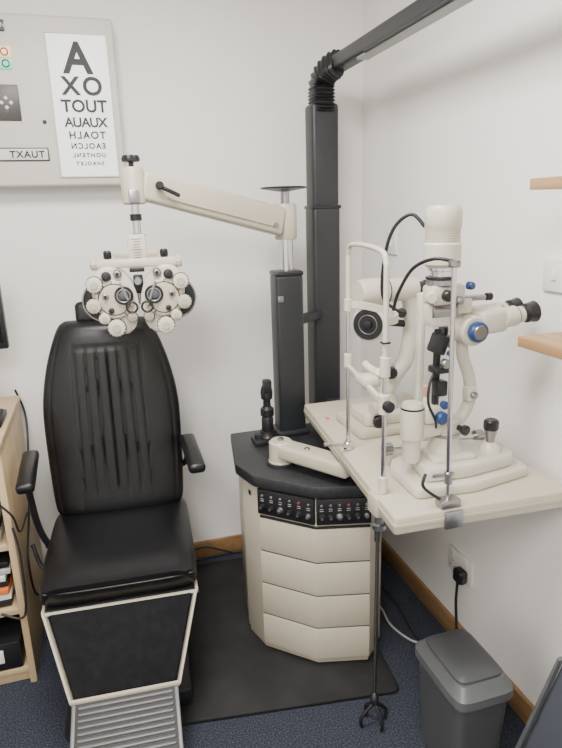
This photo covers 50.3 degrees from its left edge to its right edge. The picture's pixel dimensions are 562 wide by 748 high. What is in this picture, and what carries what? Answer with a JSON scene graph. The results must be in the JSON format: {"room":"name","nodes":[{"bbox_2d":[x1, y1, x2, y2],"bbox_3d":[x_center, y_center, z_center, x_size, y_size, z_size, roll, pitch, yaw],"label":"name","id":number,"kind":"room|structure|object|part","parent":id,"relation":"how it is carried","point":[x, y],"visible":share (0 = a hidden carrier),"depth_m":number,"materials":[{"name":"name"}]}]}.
{"room":"examination room","nodes":[
{"label":"examination room","id":0,"kind":"room"},
{"bbox_2d":[0,0,362,561],"bbox_3d":[-1.146,-0.309,2.287,3.288,2.550,0.080,-6,16,-16],"label":"wall","id":1,"kind":"structure","parent":0,"point":[213,94],"depth_m":2.38,"materials":[{"name":"paint"}]},
{"bbox_2d":[0,13,124,187],"bbox_3d":[-0.875,-0.949,2.107,0.594,0.553,0.098,-6,16,-16],"label":"chart","id":2,"kind":"object","parent":1,"relation":"attached to","point":[61,126],"visible":0.99,"depth_m":2.09,"materials":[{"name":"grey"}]},
{"bbox_2d":[0,19,4,30],"bbox_3d":[-0.946,-1.157,1.983,0.050,0.035,0.008,-6,16,-16],"label":"switch","id":3,"kind":"object","parent":2,"relation":"attached to","point":[2,21],"depth_m":1.99,"materials":[{"name":"grey plastic"}]},
{"bbox_3d":[-0.935,-0.768,2.092,0.235,0.046,0.006,-6,16,-16],"label":"letter strip frame","id":4,"kind":"part","parent":2,"relation":"part of","materials":[{"name":"grey plastic"}]},
{"bbox_3d":[-0.796,-0.934,2.089,0.004,0.470,0.008,-6,16,-16],"label":"frame","id":5,"kind":"part","parent":2,"relation":"part of","materials":[{"name":"white plastic"}]},
{"bbox_3d":[-0.707,-1.170,2.055,0.206,0.004,0.008,-6,16,-16],"label":"frame","id":6,"kind":"part","parent":2,"relation":"part of","materials":[{"name":"white plastic"}]},
{"bbox_3d":[-0.700,-0.945,2.117,0.198,0.463,0.004,-6,16,-16],"label":"chart panel","id":7,"kind":"part","parent":2,"relation":"part of","materials":[{"name":"white plastic"}]},
{"bbox_3d":[-0.693,-0.719,2.179,0.206,0.004,0.008,-6,16,-16],"label":"frame","id":8,"kind":"part","parent":2,"relation":"part of","materials":[{"name":"grey ceramic"}]},
{"bbox_3d":[-0.603,-0.955,2.145,0.004,0.470,0.008,-6,16,-16],"label":"frame","id":9,"kind":"part","parent":2,"relation":"part of","materials":[{"name":"white plastic"}]},
{"bbox_2d":[194,534,241,557],"bbox_3d":[-1.096,0.893,2.570,3.128,0.080,0.016,-6,16,-16],"label":"baseboard","id":10,"kind":"structure","parent":1,"relation":"attached to","point":[232,543],"depth_m":2.79,"materials":[{"name":"brown wood"}]},
{"bbox_2d":[0,552,525,747],"bbox_3d":[-0.529,1.445,0.803,3.288,0.080,4.045,-6,16,-16],"label":"floor","id":11,"kind":"structure","parent":0,"point":[32,714],"depth_m":1.90,"materials":[{"name":"blue carpet"}]},
{"bbox_2d":[0,395,43,684],"bbox_3d":[-1.313,0.618,2.080,0.812,0.882,0.560,-6,16,-16],"label":"shelving unit","id":12,"kind":"object","parent":11,"relation":"on","point":[12,439],"visible":0.73,"depth_m":2.06,"materials":[{"name":"brown wood"}]},
{"bbox_2d":[0,502,4,543],"bbox_3d":[-1.052,0.457,2.017,0.221,0.147,0.298,-6,16,-16],"label":"paper stack","id":13,"kind":"object","parent":12,"relation":"on","point":[2,526],"visible":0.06,"depth_m":1.99,"materials":[{"name":"grey paper"}]},
{"bbox_2d":[0,408,6,427],"bbox_3d":[-1.153,0.169,1.974,0.440,0.026,0.150,-6,16,-16],"label":"keyboard","id":14,"kind":"object","parent":12,"relation":"on","point":[3,412],"visible":1,"depth_m":2.04,"materials":[{"name":"black plastic"}]},
{"bbox_2d":[0,528,8,551],"bbox_3d":[-1.317,0.541,2.064,0.756,0.020,0.500,-6,16,-16],"label":"shelf","id":15,"kind":"object","parent":12,"relation":"attached to","point":[4,546],"depth_m":1.94,"materials":[{"name":"brown wood"}]},
{"bbox_2d":[0,286,9,348],"bbox_3d":[-1.195,-0.096,2.085,0.460,0.480,0.120,-6,16,-16],"label":"computer monitor","id":16,"kind":"object","parent":12,"relation":"on","point":[4,340],"visible":1,"depth_m":2.09,"materials":[{"name":"black plastic"}]},
{"bbox_3d":[-1.184,-0.195,2.009,0.430,0.220,0.003,-6,16,-16],"label":"screen glass","id":17,"kind":"part","parent":16,"relation":"part of","materials":[{"name":"black glass"}]},
{"bbox_2d":[0,551,14,606],"bbox_3d":[-1.048,0.678,2.077,0.246,0.165,0.272,-6,16,-16],"label":"folders","id":18,"kind":"object","parent":12,"relation":"on","point":[7,587],"visible":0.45,"depth_m":1.99,"materials":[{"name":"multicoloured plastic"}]},
{"bbox_2d":[0,590,18,617],"bbox_3d":[-1.310,0.772,2.128,0.756,0.020,0.500,-6,16,-16],"label":"shelf","id":19,"kind":"object","parent":12,"relation":"attached to","point":[13,609],"depth_m":2.00,"materials":[{"name":"brown wood"}]},
{"bbox_2d":[0,614,25,670],"bbox_3d":[-1.038,0.930,2.146,0.230,0.105,0.304,-6,16,-16],"label":"box file","id":20,"kind":"object","parent":12,"relation":"on","point":[12,646],"visible":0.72,"depth_m":2.04,"materials":[{"name":"black plastic"}]},
{"bbox_2d":[0,654,28,677],"bbox_3d":[-1.303,0.994,2.188,0.756,0.020,0.500,-6,16,-16],"label":"shelf","id":21,"kind":"object","parent":12,"relation":"attached to","point":[22,670],"depth_m":2.05,"materials":[{"name":"brown wood"}]},
{"bbox_2d":[0,389,46,619],"bbox_3d":[-0.958,0.566,2.190,0.096,0.898,0.602,-6,16,-16],"label":"cable","id":22,"kind":"object","parent":12,"relation":"hanging from","point":[21,403],"visible":0.76,"depth_m":1.97,"materials":[{"name":"black plastic"}]},
{"bbox_2d":[195,546,241,560],"bbox_3d":[-0.315,0.821,2.774,0.352,0.064,0.020,-6,16,-16],"label":"cable","id":23,"kind":"object","parent":11,"relation":"on","point":[239,551],"visible":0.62,"depth_m":2.78,"materials":[{"name":"black plastic"}]},
{"bbox_2d":[64,558,398,741],"bbox_3d":[-0.232,0.977,2.298,1.092,0.014,0.911,-5,16,-11],"label":"floor mat","id":24,"kind":"object","parent":11,"relation":"on","point":[234,673],"visible":0.48,"depth_m":2.07,"materials":[{"name":"rubber"}]},
{"bbox_2d":[15,302,205,747],"bbox_3d":[-0.528,0.451,1.872,0.610,1.241,0.978,-5,16,-12],"label":"chair","id":25,"kind":"object","parent":24,"relation":"on","point":[119,568],"visible":0.97,"depth_m":1.97,"materials":[{"name":"black leather"}]},
{"bbox_3d":[-0.781,0.625,1.990,0.103,0.118,0.021,2,16,12],"label":"release lever","id":26,"kind":"part","parent":25,"relation":"part of","materials":[{"name":"black plastic"}]},
{"bbox_3d":[-0.762,0.662,1.997,0.010,0.018,0.460,-5,16,-12],"label":"seat trim","id":27,"kind":"part","parent":25,"relation":"part of","materials":[{"name":"beige ceramic"}]},
{"bbox_3d":[-0.646,0.823,1.731,0.018,0.199,0.201,-13,19,-35],"label":"leg rest trim","id":28,"kind":"part","parent":25,"relation":"part of","materials":[{"name":"beige ceramic"}]},
{"bbox_3d":[-0.611,0.151,2.180,0.480,0.690,0.208,-5,16,-12],"label":"backrest","id":29,"kind":"part","parent":25,"relation":"part of","materials":[{"name":"black leather"}]},
{"bbox_2d":[39,498,196,605],"bbox_3d":[-0.541,0.582,2.033,0.476,0.111,0.490,-5,16,-12],"label":"seat cushion","id":30,"kind":"object","parent":25,"relation":"on","point":[142,553],"depth_m":1.88,"materials":[{"name":"black leather"}]},
{"bbox_3d":[-0.486,0.698,1.825,0.462,0.009,0.012,-5,16,-12],"label":"seat trim","id":31,"kind":"part","parent":25,"relation":"part of","materials":[{"name":"beige ceramic"}]},
{"bbox_3d":[-0.467,0.806,1.780,0.427,0.195,0.184,-5,16,-12],"label":"leg rest panel","id":32,"kind":"part","parent":25,"relation":"part of","materials":[{"name":"black plastic"}]},
{"bbox_3d":[-0.442,0.910,1.706,0.305,0.014,0.010,-5,16,-12],"label":"leg rest trim","id":33,"kind":"part","parent":25,"relation":"part of","materials":[{"name":"beige ceramic"}]},
{"bbox_3d":[-0.419,0.985,1.628,0.285,0.099,0.200,-5,16,-12],"label":"foot plate","id":34,"kind":"part","parent":25,"relation":"part of","materials":[{"name":"silver rubber"}]},
{"bbox_3d":[-0.284,0.790,1.808,0.018,0.199,0.201,1,16,11],"label":"leg rest trim","id":35,"kind":"part","parent":25,"relation":"part of","materials":[{"name":"beige ceramic"}]},
{"bbox_3d":[-0.316,0.623,2.093,0.010,0.018,0.460,-5,16,-12],"label":"seat trim","id":36,"kind":"part","parent":25,"relation":"part of","materials":[{"name":"beige ceramic"}]},
{"bbox_2d":[230,423,380,661],"bbox_3d":[0.092,0.621,2.236,0.499,0.686,0.619,-6,16,-16],"label":"base cabinet","id":37,"kind":"object","parent":24,"relation":"on","point":[307,534],"visible":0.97,"depth_m":2.02,"materials":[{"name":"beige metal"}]},
{"bbox_2d":[119,154,321,436],"bbox_3d":[-0.141,-0.230,2.133,0.804,1.022,0.168,-12,18,-32],"label":"phoropter arm","id":38,"kind":"object","parent":37,"relation":"on","point":[139,186],"visible":1,"depth_m":2.12},
{"bbox_3d":[-0.452,-0.640,1.797,0.055,0.036,0.056,-6,16,-16],"label":"knob","id":39,"kind":"part","parent":38,"relation":"part of","materials":[{"name":"black plastic"}]},
{"bbox_3d":[-0.447,-0.478,1.841,0.026,0.088,0.026,-6,16,-16],"label":"hanging rod","id":40,"kind":"part","parent":38,"relation":"part of","materials":[{"name":"silver metal"}]},
{"bbox_2d":[82,234,195,336],"bbox_3d":[-0.448,-0.282,1.881,0.356,0.308,0.141,-5,16,-10],"label":"phoropter","id":41,"kind":"object","parent":38,"relation":"hanging from","point":[110,297],"depth_m":1.85,"materials":[{"name":"white plastic"}]},
{"bbox_3d":[-0.342,-0.560,1.826,0.067,0.040,0.012,-6,16,-16],"label":"locking lever","id":42,"kind":"part","parent":38,"relation":"part of","materials":[{"name":"black plastic"}]},
{"bbox_3d":[-0.215,-0.557,1.980,0.529,0.211,0.062,-12,18,-32],"label":"swing arm","id":43,"kind":"part","parent":38,"relation":"part of","materials":[{"name":"white metal"}]},
{"bbox_2d":[251,379,279,446],"bbox_3d":[-0.057,0.139,2.236,0.110,0.249,0.072,-6,16,-16],"label":"charging stand","id":44,"kind":"object","parent":37,"relation":"on","point":[262,438],"visible":0.98,"depth_m":2.23,"materials":[{"name":"black plastic"}]},
{"bbox_3d":[-0.052,0.129,2.235,0.052,0.200,0.052,-6,16,-16],"label":"handle","id":45,"kind":"part","parent":44,"relation":"part of","materials":[{"name":"black plastic"}]},
{"bbox_3d":[0.016,0.436,1.976,0.207,0.092,0.014,6,17,26],"label":"control panel","id":46,"kind":"part","parent":37,"relation":"part of","materials":[{"name":"black plastic"}]},
{"bbox_3d":[0.107,0.558,1.988,0.376,0.120,0.062,2,16,13],"label":"drawer","id":47,"kind":"part","parent":37,"relation":"part of","materials":[{"name":"beige plastic"}]},
{"bbox_3d":[0.110,0.679,2.022,0.376,0.120,0.062,2,16,13],"label":"drawer","id":48,"kind":"part","parent":37,"relation":"part of","materials":[{"name":"beige plastic"}]},
{"bbox_3d":[0.114,0.800,2.055,0.376,0.120,0.062,2,16,13],"label":"drawer","id":49,"kind":"part","parent":37,"relation":"part of","materials":[{"name":"beige plastic"}]},
{"bbox_3d":[0.118,0.922,2.088,0.376,0.120,0.062,2,16,13],"label":"drawer","id":50,"kind":"part","parent":37,"relation":"part of","materials":[{"name":"beige plastic"}]},
{"bbox_3d":[0.203,0.442,1.933,0.179,0.092,0.014,-2,15,-2],"label":"control panel","id":51,"kind":"part","parent":37,"relation":"part of","materials":[{"name":"black plastic"}]},
{"bbox_2d":[266,392,561,534],"bbox_3d":[0.305,0.260,1.960,0.628,0.141,1.085,-6,16,-16],"label":"table","id":52,"kind":"object","parent":37,"relation":"on","point":[398,508],"visible":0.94,"depth_m":1.57,"materials":[{"name":"beige laminate"}]},
{"bbox_3d":[0.117,0.278,1.968,0.281,0.050,0.080,11,20,38],"label":"swing arm","id":53,"kind":"part","parent":52,"relation":"part of","materials":[{"name":"beige ceramic"}]},
{"bbox_2d":[322,242,397,493],"bbox_3d":[0.232,-0.032,1.593,0.124,0.622,0.336,-9,17,-25],"label":"frame","id":54,"kind":"object","parent":52,"relation":"on","point":[371,379],"visible":1,"depth_m":1.54,"materials":[{"name":"beige plastic"}]},
{"bbox_3d":[0.196,-0.041,1.750,0.011,0.559,0.011,-6,16,-16],"label":"rod","id":55,"kind":"part","parent":54,"relation":"part of","materials":[{"name":"silver metal"}]},
{"bbox_2d":[355,360,381,387],"bbox_3d":[0.241,0.001,1.612,0.066,0.057,0.117,-6,16,-16],"label":"chin rest","id":56,"kind":"object","parent":54,"relation":"on","point":[371,379],"depth_m":1.60,"materials":[{"name":"beige plastic"}]},
{"bbox_3d":[0.254,0.035,1.466,0.011,0.559,0.011,-6,16,-16],"label":"rod","id":57,"kind":"part","parent":54,"relation":"part of","materials":[{"name":"silver metal"}]},
{"bbox_3d":[0.261,0.080,1.456,0.028,0.028,0.020,-6,16,-16],"label":"chin height knob","id":58,"kind":"part","parent":54,"relation":"part of","materials":[{"name":"black plastic"}]},
{"bbox_2d":[336,277,425,438],"bbox_3d":[0.354,-0.072,1.963,0.298,0.498,0.218,-6,16,-16],"label":"keratometer","id":59,"kind":"object","parent":52,"relation":"on","point":[365,420],"visible":0.73,"depth_m":1.91,"materials":[{"name":"white metal"}]},
{"bbox_3d":[0.334,0.157,2.018,0.242,0.027,0.218,-6,16,-16],"label":"plate","id":60,"kind":"part","parent":59,"relation":"part of","materials":[{"name":"white plastic"}]},
{"bbox_3d":[0.314,0.153,1.916,0.039,0.040,0.025,-3,15,-5],"label":"height knob","id":61,"kind":"part","parent":59,"relation":"part of","materials":[{"name":"black plastic"}]},
{"bbox_3d":[0.351,-0.007,1.915,0.039,0.040,0.050,-2,15,0],"label":"focus knob","id":62,"kind":"part","parent":59,"relation":"part of","materials":[{"name":"black plastic"}]},
{"bbox_3d":[0.348,-0.164,1.936,0.123,0.034,0.026,-6,16,-14],"label":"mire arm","id":63,"kind":"part","parent":59,"relation":"part of","materials":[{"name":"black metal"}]},
{"bbox_3d":[0.388,-0.117,1.952,0.136,0.372,0.054,-6,16,-16],"label":"arm","id":64,"kind":"part","parent":59,"relation":"part of","materials":[{"name":"beige plastic"}]},
{"bbox_3d":[0.381,-0.196,1.898,0.032,0.032,0.038,-2,15,0],"label":"axis knob","id":65,"kind":"part","parent":59,"relation":"part of","materials":[{"name":"black plastic"}]},
{"bbox_2d":[392,257,460,508],"bbox_3d":[0.338,0.029,1.404,0.189,0.598,0.076,6,17,27],"label":"stand","id":66,"kind":"object","parent":52,"relation":"on","point":[449,500],"visible":1,"depth_m":1.39,"materials":[{"name":"silver metal"}]},
{"bbox_3d":[0.320,-0.202,1.365,0.152,0.131,0.015,11,20,39],"label":"flex arm","id":67,"kind":"part","parent":66,"relation":"part of","materials":[{"name":"black plastic"}]},
{"bbox_3d":[0.393,0.038,1.383,0.024,0.588,0.012,-6,16,-16],"label":"rod","id":68,"kind":"part","parent":66,"relation":"part of","materials":[{"name":"silver metal"}]},
{"bbox_2d":[380,205,540,498],"bbox_3d":[0.410,-0.115,1.716,0.379,0.708,0.612,-6,16,-16],"label":"microscope","id":69,"kind":"object","parent":52,"relation":"on","point":[477,463],"visible":0.93,"depth_m":1.52,"materials":[{"name":"beige plastic"}]},
{"bbox_3d":[0.356,-0.054,1.537,0.018,0.310,0.024,-6,16,-16],"label":"illumination arm","id":70,"kind":"part","parent":69,"relation":"part of","materials":[{"name":"beige plastic"}]},
{"bbox_3d":[0.364,-0.185,1.446,0.030,0.030,0.028,0,15,5],"label":"slit rotation knob","id":71,"kind":"part","parent":69,"relation":"part of","materials":[{"name":"beige plastic"}]},
{"bbox_3d":[0.391,0.141,1.578,0.115,0.045,0.042,-8,16,-21],"label":"arm","id":72,"kind":"part","parent":69,"relation":"part of","materials":[{"name":"beige plastic"}]},
{"bbox_2d":[431,329,441,404],"bbox_3d":[0.398,0.008,1.534,0.016,0.250,0.016,-6,16,-16],"label":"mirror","id":73,"kind":"object","parent":69,"relation":"on","point":[436,357],"depth_m":1.52,"materials":[{"name":"black plastic"}]},
{"bbox_3d":[0.408,0.111,1.535,0.034,0.034,0.038,-6,16,-16],"label":"slit width knob","id":74,"kind":"part","parent":69,"relation":"part of","materials":[{"name":"blue plastic"}]},
{"bbox_3d":[0.413,0.257,1.520,0.060,0.010,0.002,-5,16,-12],"label":"name plate","id":75,"kind":"part","parent":69,"relation":"part of","materials":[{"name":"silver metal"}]},
{"bbox_2d":[425,232,460,233],"bbox_3d":[0.390,-0.340,1.439,0.083,0.002,0.083,-6,16,-16],"label":"vent","id":76,"kind":"object","parent":69,"relation":"attached to","point":[426,232],"depth_m":1.40,"materials":[{"name":"white plastic"}]},
{"bbox_2d":[425,235,460,236],"bbox_3d":[0.390,-0.334,1.441,0.083,0.002,0.083,-6,16,-16],"label":"vent","id":77,"kind":"object","parent":69,"relation":"attached to","point":[425,235],"depth_m":1.41,"materials":[{"name":"white plastic"}]},
{"bbox_2d":[425,237,460,238],"bbox_3d":[0.390,-0.328,1.442,0.083,0.002,0.083,-6,16,-16],"label":"vent","id":78,"kind":"object","parent":69,"relation":"attached to","point":[425,237],"depth_m":1.41,"materials":[{"name":"white plastic"}]},
{"bbox_2d":[426,240,460,241],"bbox_3d":[0.391,-0.322,1.444,0.083,0.002,0.083,-6,16,-16],"label":"vent","id":79,"kind":"object","parent":69,"relation":"attached to","point":[426,240],"depth_m":1.41,"materials":[{"name":"white plastic"}]},
{"bbox_3d":[0.410,-0.115,1.505,0.003,0.044,0.044,-6,16,-16],"label":"objective glass","id":80,"kind":"part","parent":69,"relation":"part of","materials":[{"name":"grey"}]},
{"bbox_3d":[0.415,0.079,1.518,0.022,0.022,0.014,-6,16,-16],"label":"inclination knob","id":81,"kind":"part","parent":69,"relation":"part of","materials":[{"name":"blue plastic"}]},
{"bbox_3d":[0.409,-0.025,1.483,0.024,0.024,0.015,-6,16,-16],"label":"tilt knob","id":82,"kind":"part","parent":69,"relation":"part of","materials":[{"name":"silver metal"}]},
{"bbox_3d":[0.403,-0.188,1.440,0.028,0.028,0.016,-6,16,-16],"label":"slit height knob","id":83,"kind":"part","parent":69,"relation":"part of","materials":[{"name":"black plastic"}]},
{"bbox_3d":[0.477,0.256,1.641,0.358,0.027,0.248,-6,16,-16],"label":"plate","id":84,"kind":"part","parent":69,"relation":"part of","materials":[{"name":"beige plastic"}]},
{"bbox_3d":[0.436,-0.179,1.455,0.020,0.020,0.012,-6,16,-16],"label":"aperture knob","id":85,"kind":"part","parent":69,"relation":"part of","materials":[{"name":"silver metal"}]},
{"bbox_3d":[0.473,0.144,1.559,0.028,0.028,0.035,-10,17,-27],"label":"lock knob","id":86,"kind":"part","parent":69,"relation":"part of","materials":[{"name":"black plastic"}]},
{"bbox_3d":[0.479,0.021,1.579,0.083,0.246,0.032,-6,16,-16],"label":"microscope arm","id":87,"kind":"part","parent":69,"relation":"part of","materials":[{"name":"beige plastic"}]},
{"bbox_3d":[0.462,-0.215,1.459,0.020,0.020,0.018,-12,18,-32],"label":"filter lever knob","id":88,"kind":"part","parent":69,"relation":"part of","materials":[{"name":"blue plastic"}]},
{"bbox_3d":[0.503,0.055,1.556,0.020,0.020,0.012,-6,16,-16],"label":"hinge knob","id":89,"kind":"part","parent":69,"relation":"part of","materials":[{"name":"silver metal"}]},
{"bbox_3d":[0.478,-0.192,1.506,0.080,0.014,0.022,-6,16,-16],"label":"handle","id":90,"kind":"part","parent":69,"relation":"part of","materials":[{"name":"silver metal"}]},
{"bbox_3d":[0.486,-0.103,1.475,0.052,0.051,0.022,-6,16,-16],"label":"magnification knob","id":91,"kind":"part","parent":69,"relation":"part of","materials":[{"name":"blue plastic"}]},
{"bbox_3d":[0.529,-0.197,1.521,0.017,0.020,0.020,-6,16,-16],"label":"handle knob","id":92,"kind":"part","parent":69,"relation":"part of","materials":[{"name":"black plastic"}]},
{"bbox_2d":[359,531,387,731],"bbox_3d":[0.307,0.766,1.864,0.080,0.610,0.257,3,16,18],"label":"stick","id":93,"kind":"object","parent":11,"relation":"on","point":[374,697],"visible":0.91,"depth_m":1.85,"materials":[{"name":"black plastic"}]},
{"bbox_3d":[0.304,0.753,1.879,0.003,0.446,0.222,1,16,10],"label":"pull rod","id":94,"kind":"part","parent":93,"relation":"part of","materials":[{"name":"black plastic"}]},
{"bbox_2d":[380,606,416,642],"bbox_3d":[0.480,0.971,2.244,0.069,0.008,0.519,-10,18,-28],"label":"cable","id":95,"kind":"object","parent":11,"relation":"on","point":[381,608],"visible":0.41,"depth_m":2.26,"materials":[{"name":"grey plastic"}]},
{"bbox_2d":[415,629,513,747],"bbox_3d":[0.507,0.937,1.696,0.180,0.366,0.252,-6,16,-16],"label":"bin","id":96,"kind":"object","parent":11,"relation":"on","point":[465,693],"visible":1,"depth_m":1.60,"materials":[{"name":"grey plastic"}]},
{"bbox_2d":[515,657,561,747],"bbox_3d":[0.773,0.867,1.237,0.204,0.730,0.606,-6,16,-16],"label":"panel","id":97,"kind":"object","parent":11,"relation":"on","point":[543,728],"visible":1,"depth_m":1.40,"materials":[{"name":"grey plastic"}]},
{"bbox_2d":[331,0,443,70],"bbox_3d":[0.367,-0.013,1.901,0.150,2.066,1.408,-6,16,-16],"label":"beam","id":98,"kind":"structure","parent":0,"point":[344,59],"depth_m":1.81,"materials":[{"name":"black metal"}]},
{"bbox_2d":[306,208,339,422],"bbox_3d":[0.186,0.068,2.565,0.116,1.520,0.098,-6,16,-16],"label":"column","id":99,"kind":"structure","parent":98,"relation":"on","point":[322,225],"depth_m":2.42,"materials":[{"name":"black metal"}]},
{"bbox_2d":[304,205,340,208],"bbox_3d":[0.164,-0.660,2.365,0.120,0.014,0.102,-6,16,-16],"label":"ring","id":100,"kind":"object","parent":99,"relation":"on","point":[314,206],"depth_m":2.32,"materials":[{"name":"black metal"}]},
{"bbox_2d":[305,103,337,205],"bbox_3d":[0.159,-0.824,2.320,0.108,0.410,0.090,-6,16,-16],"label":"column","id":101,"kind":"structure","parent":100,"relation":"on","point":[321,127],"depth_m":2.28,"materials":[{"name":"black metal"}]},
{"bbox_2d":[308,49,343,110],"bbox_3d":[0.162,-1.087,2.232,0.105,0.205,0.157,-13,19,-35],"label":"corrugated bend","id":102,"kind":"object","parent":101,"relation":"attached to","point":[324,76],"visible":0.83,"depth_m":2.21,"materials":[{"name":"black plastic"}]},
{"bbox_2d":[364,0,454,52],"bbox_3d":[0.429,-0.925,1.486,0.058,0.020,0.950,-6,16,-16],"label":"lamp housing","id":103,"kind":"object","parent":98,"relation":"attached to","point":[442,4],"visible":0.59,"depth_m":1.63,"materials":[{"name":"black metal"}]},
{"bbox_2d":[357,0,473,59],"bbox_3d":[0.415,-0.929,1.534,0.042,0.010,0.990,-6,16,-16],"label":"diffuser","id":104,"kind":"object","parent":103,"relation":"attached to","point":[455,5],"visible":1,"depth_m":1.65,"materials":[{"name":"grey plastic"}]},
{"bbox_2d":[361,0,561,705],"bbox_3d":[0.966,0.011,0.895,0.080,2.550,3.885,-6,16,-16],"label":"wall","id":105,"kind":"structure","parent":0,"point":[464,110],"depth_m":1.81,"materials":[{"name":"paint"}]},
{"bbox_2d":[386,232,397,254],"bbox_3d":[0.435,-0.519,2.369,0.016,0.086,0.086,-6,16,-16],"label":"light switch","id":106,"kind":"object","parent":105,"relation":"attached to","point":[392,249],"visible":0.69,"depth_m":2.35,"materials":[{"name":"white plastic"}]},
{"bbox_2d":[381,566,466,640],"bbox_3d":[0.478,0.788,2.311,0.116,0.323,0.585,-10,17,-28],"label":"plug","id":107,"kind":"object","parent":105,"relation":"attached to","point":[459,574],"visible":0.6,"depth_m":2.10,"materials":[{"name":"black plastic"}]},
{"bbox_2d":[381,536,533,723],"bbox_3d":[0.958,1.208,1.201,0.016,0.080,3.869,-6,16,-16],"label":"baseboard","id":108,"kind":"structure","parent":105,"relation":"attached to","point":[519,702],"depth_m":2.34,"materials":[{"name":"brown wood"}]},
{"bbox_2d":[448,544,474,587],"bbox_3d":[0.636,0.679,2.123,0.015,0.088,0.148,-6,16,-16],"label":"power socket","id":109,"kind":"object","parent":105,"relation":"attached to","point":[456,558],"visible":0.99,"depth_m":2.11,"materials":[{"name":"white plastic"}]},
{"bbox_2d":[517,332,561,359],"bbox_3d":[0.770,0.035,1.068,0.204,0.074,0.808,-6,16,-16],"label":"wall shelf","id":110,"kind":"object","parent":105,"relation":"attached to","point":[550,344],"visible":1,"depth_m":1.35,"materials":[{"name":"brown wood"}]},
{"bbox_2d":[529,176,561,189],"bbox_3d":[0.760,-0.304,0.975,0.204,0.074,0.808,-6,16,-16],"label":"wall shelf","id":111,"kind":"object","parent":105,"relation":"attached to","point":[545,183],"visible":1,"depth_m":1.26,"materials":[{"name":"brown wood"}]},
{"bbox_2d":[542,257,561,292],"bbox_3d":[0.703,-0.254,1.534,0.016,0.086,0.086,-6,16,-16],"label":"light switch","id":112,"kind":"object","parent":105,"relation":"attached to","point":[552,273],"visible":1,"depth_m":1.54,"materials":[{"name":"white plastic"}]}
]}

